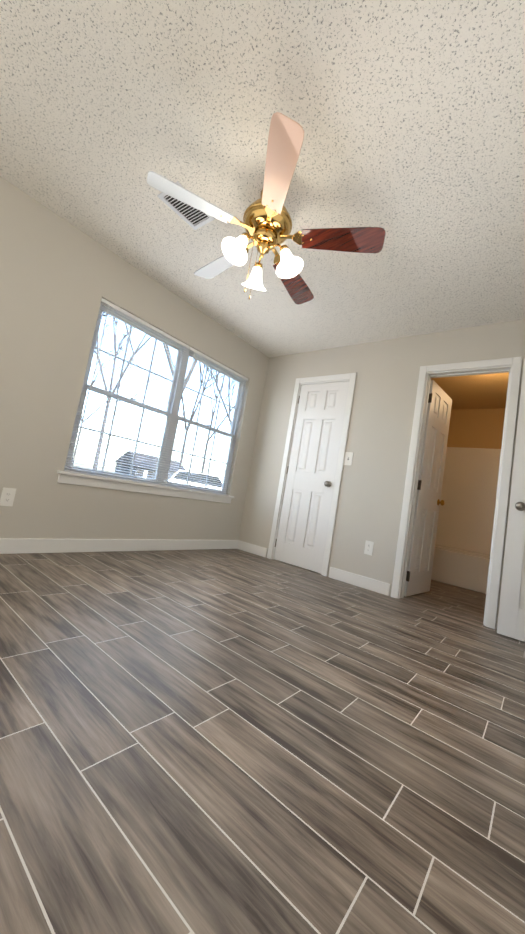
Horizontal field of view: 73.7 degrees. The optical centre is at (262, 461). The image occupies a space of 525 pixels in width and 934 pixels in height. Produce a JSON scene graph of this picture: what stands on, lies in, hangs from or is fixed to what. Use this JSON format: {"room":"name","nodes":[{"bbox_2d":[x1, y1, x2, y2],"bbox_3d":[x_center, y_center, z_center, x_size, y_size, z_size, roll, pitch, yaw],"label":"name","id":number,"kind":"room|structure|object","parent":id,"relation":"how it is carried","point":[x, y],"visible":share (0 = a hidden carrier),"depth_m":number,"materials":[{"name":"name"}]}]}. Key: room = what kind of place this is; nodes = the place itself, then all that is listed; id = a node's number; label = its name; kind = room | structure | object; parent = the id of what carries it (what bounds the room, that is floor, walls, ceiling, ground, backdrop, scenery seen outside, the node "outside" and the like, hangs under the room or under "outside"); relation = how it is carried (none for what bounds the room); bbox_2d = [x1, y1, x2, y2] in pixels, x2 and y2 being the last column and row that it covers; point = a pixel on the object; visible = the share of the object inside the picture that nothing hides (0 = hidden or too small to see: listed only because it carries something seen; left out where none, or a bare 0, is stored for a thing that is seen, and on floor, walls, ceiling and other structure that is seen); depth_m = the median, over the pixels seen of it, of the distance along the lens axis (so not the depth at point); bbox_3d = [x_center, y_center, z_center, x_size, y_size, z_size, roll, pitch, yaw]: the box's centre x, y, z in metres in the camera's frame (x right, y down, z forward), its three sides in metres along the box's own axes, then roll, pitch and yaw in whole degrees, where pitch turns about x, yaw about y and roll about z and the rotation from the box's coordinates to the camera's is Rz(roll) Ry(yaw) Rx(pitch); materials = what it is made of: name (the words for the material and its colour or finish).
{"room":"empty bedroom","nodes":[
{"label":"empty bedroom","id":0,"kind":"room"},
{"bbox_2d":[0,176,268,539],"bbox_3d":[-0.600,-0.270,3.872,0.120,2.440,6.520,5,-7,39],"label":"wall","id":1,"kind":"structure","parent":0,"point":[60,278],"depth_m":2.66,"materials":[{"name":"beige paint"}]},
{"bbox_2d":[0,487,15,505],"bbox_3d":[-1.757,0.243,2.417,0.007,0.125,0.078,5,-7,39],"label":"electrical outlet","id":2,"kind":"object","parent":1,"relation":"attached to","point":[7,496],"visible":1,"depth_m":2.41,"materials":[{"name":"white plastic"}]},
{"bbox_2d":[0,538,238,553],"bbox_3d":[-1.484,0.668,2.791,0.014,0.105,3.860,5,-7,39],"label":"baseboard","id":3,"kind":"structure","parent":1,"relation":"attached to","point":[12,546],"depth_m":2.95,"materials":[{"name":"white wood"}]},
{"bbox_2d":[57,470,233,503],"bbox_3d":[-0.968,0.279,3.397,0.092,0.092,1.940,5,-7,39],"label":"window sill","id":4,"kind":"structure","parent":1,"relation":"attached to","point":[66,477],"depth_m":3.14,"materials":[{"name":"white wood"}]},
{"bbox_2d":[64,303,245,494],"bbox_3d":[-0.903,-0.462,3.514,0.068,1.450,1.850,5,-7,39],"label":"window","id":5,"kind":"structure","parent":1,"relation":"in","point":[173,411],"depth_m":3.44,"materials":[{"name":"white plastic"}]},
{"bbox_2d":[64,298,247,494],"bbox_3d":[-0.860,-0.459,3.479,0.046,1.444,1.834,5,-7,39],"label":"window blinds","id":6,"kind":"object","parent":5,"relation":"attached to","point":[142,322],"visible":0.81,"depth_m":3.27,"materials":[{"name":"white plastic"}]},
{"bbox_2d":[0,549,524,933],"bbox_3d":[0.564,1.100,2.627,3.680,0.100,6.520,5,-7,39],"label":"floor","id":7,"kind":"structure","parent":0,"point":[220,741],"depth_m":0.96,"materials":[{"name":"brown tile"}]},
{"bbox_2d":[431,447,500,593],"bbox_3d":[2.811,0.662,4.503,1.618,1.850,0.774,5,-7,39],"label":"bathtub","id":8,"kind":"object","parent":7,"relation":"on","point":[462,551],"visible":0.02,"depth_m":4.85,"materials":[{"name":"white plastic"}]},
{"bbox_2d":[0,0,524,357],"bbox_3d":[0.982,-1.394,2.863,3.680,0.100,6.520,5,-7,39],"label":"ceiling","id":9,"kind":"structure","parent":0,"point":[408,116],"depth_m":1.76,"materials":[{"name":"white paint"}]},
{"bbox_2d":[157,181,214,229],"bbox_3d":[-0.488,-1.641,2.261,0.205,0.010,0.310,5,-7,39],"label":"ceiling vent","id":10,"kind":"object","parent":9,"relation":"in","point":[194,218],"visible":0.58,"depth_m":2.30,"materials":[{"name":"white plastic"}]},
{"bbox_2d":[147,112,385,304],"bbox_3d":[-0.007,-1.230,2.070,1.280,0.694,1.290,5,-7,39],"label":"fan","id":11,"kind":"object","parent":9,"relation":"hanging from","point":[266,223],"visible":1,"depth_m":1.94,"materials":[{"name":"brown wood"}]},
{"bbox_2d":[239,319,524,628],"bbox_3d":[1.253,-0.009,3.344,3.440,2.440,0.120,5,-7,39],"label":"wall","id":12,"kind":"structure","parent":0,"point":[371,494],"depth_m":3.43,"materials":[{"name":"beige paint"}]},
{"bbox_2d":[274,381,348,572],"bbox_3d":[0.534,0.118,3.848,0.620,2.030,0.151,5,-7,39],"label":"closet door","id":13,"kind":"structure","parent":12,"relation":"in","point":[306,506],"depth_m":3.82,"materials":[{"name":"white wood"}]},
{"bbox_2d":[267,373,356,576],"bbox_3d":[0.563,0.090,3.874,0.762,2.116,0.154,5,-7,39],"label":"trim","id":14,"kind":"structure","parent":12,"relation":"attached to","point":[349,377],"depth_m":3.85,"materials":[{"name":"white wood"}]},
{"bbox_2d":[237,540,389,595],"bbox_3d":[1.025,1.126,3.180,3.426,0.105,0.014,5,-7,39],"label":"baseboard","id":15,"kind":"structure","parent":12,"relation":"attached to","point":[374,585],"depth_m":3.34,"materials":[{"name":"white wood"}]},
{"bbox_2d":[344,452,352,464],"bbox_3d":[0.872,-0.032,3.565,0.086,0.135,0.017,5,-7,39],"label":"light switch","id":16,"kind":"object","parent":12,"relation":"attached to","point":[348,458],"visible":1,"depth_m":3.57,"materials":[{"name":"white plastic"}]},
{"bbox_2d":[364,540,373,555],"bbox_3d":[0.996,0.807,3.279,0.078,0.125,0.007,5,-7,39],"label":"electrical outlet","id":17,"kind":"object","parent":12,"relation":"attached to","point":[369,545],"visible":1,"depth_m":3.28,"materials":[{"name":"white plastic"}]},
{"bbox_2d":[404,380,451,596],"bbox_3d":[1.654,0.270,3.470,0.151,2.030,0.630,4,-7,44],"label":"bathroom door","id":18,"kind":"structure","parent":12,"relation":"in","point":[425,524],"depth_m":3.42,"materials":[{"name":"white wood"}]},
{"bbox_2d":[391,357,522,628],"bbox_3d":[1.642,0.187,2.987,0.772,2.116,0.154,5,-7,39],"label":"trim","id":19,"kind":"structure","parent":12,"relation":"attached to","point":[512,366],"depth_m":2.95,"materials":[{"name":"white wood"}]},
{"bbox_2d":[497,359,524,641],"bbox_3d":[2.128,0.242,2.335,0.774,2.030,0.151,5,-7,39],"label":"entry door","id":20,"kind":"structure","parent":12,"relation":"in","point":[511,620],"depth_m":2.49,"materials":[{"name":"white wood"}]},
{"bbox_2d":[431,372,508,409],"bbox_3d":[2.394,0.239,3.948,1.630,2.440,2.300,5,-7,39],"label":"ceiling","id":21,"kind":"structure","parent":0,"point":[485,391],"depth_m":4.43,"materials":[{"name":"brown paint"}]},
{"bbox_2d":[447,408,504,448],"bbox_3d":[3.092,0.448,4.916,1.710,2.440,0.120,5,-7,39],"label":"wall","id":22,"kind":"structure","parent":0,"point":[475,428],"depth_m":5.04,"materials":[{"name":"brown paint"}]},
{"label":"outside","id":23,"kind":"structure","parent":0,"visible":0},
{"bbox_3d":[-30.640,2.033,62.336,119.860,0.200,180.000,5,-7,39],"label":"ground","id":24,"kind":"structure","parent":23,"visible":0},
{"bbox_2d":[122,459,155,478],"bbox_3d":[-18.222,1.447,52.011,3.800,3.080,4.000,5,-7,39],"label":"car","id":25,"kind":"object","parent":24,"relation":"on","point":[149,466],"depth_m":51.03,"materials":[{"name":"grey"}]},
{"bbox_2d":[115,450,186,481],"bbox_3d":[-27.164,1.680,86.958,10.800,6.180,14.800,5,-7,39],"label":"house","id":26,"kind":"structure","parent":24,"relation":"on","point":[148,456],"depth_m":83.52,"materials":[{"name":"grey"}]},
{"bbox_2d":[71,312,237,472],"bbox_3d":[-7.891,-6.929,34.593,49.778,19.843,37.854,5,-7,39],"label":"trees","id":27,"kind":"object","parent":24,"relation":"on","point":[115,390],"depth_m":29.49,"materials":[{"name":"grey plant"}]},
{"bbox_3d":[-3.196,4.393,39.831,31.000,0.014,180.000,5,-7,39],"label":"road","id":28,"kind":"object","parent":24,"relation":"on","visible":0},
{"bbox_2d":[169,470,223,489],"bbox_3d":[-2.945,1.657,20.089,4.600,1.760,1.970,8,-6,14],"label":"car","id":29,"kind":"object","parent":28,"relation":"on","point":[201,477],"depth_m":19.36,"materials":[{"name":"white"}]}
]}

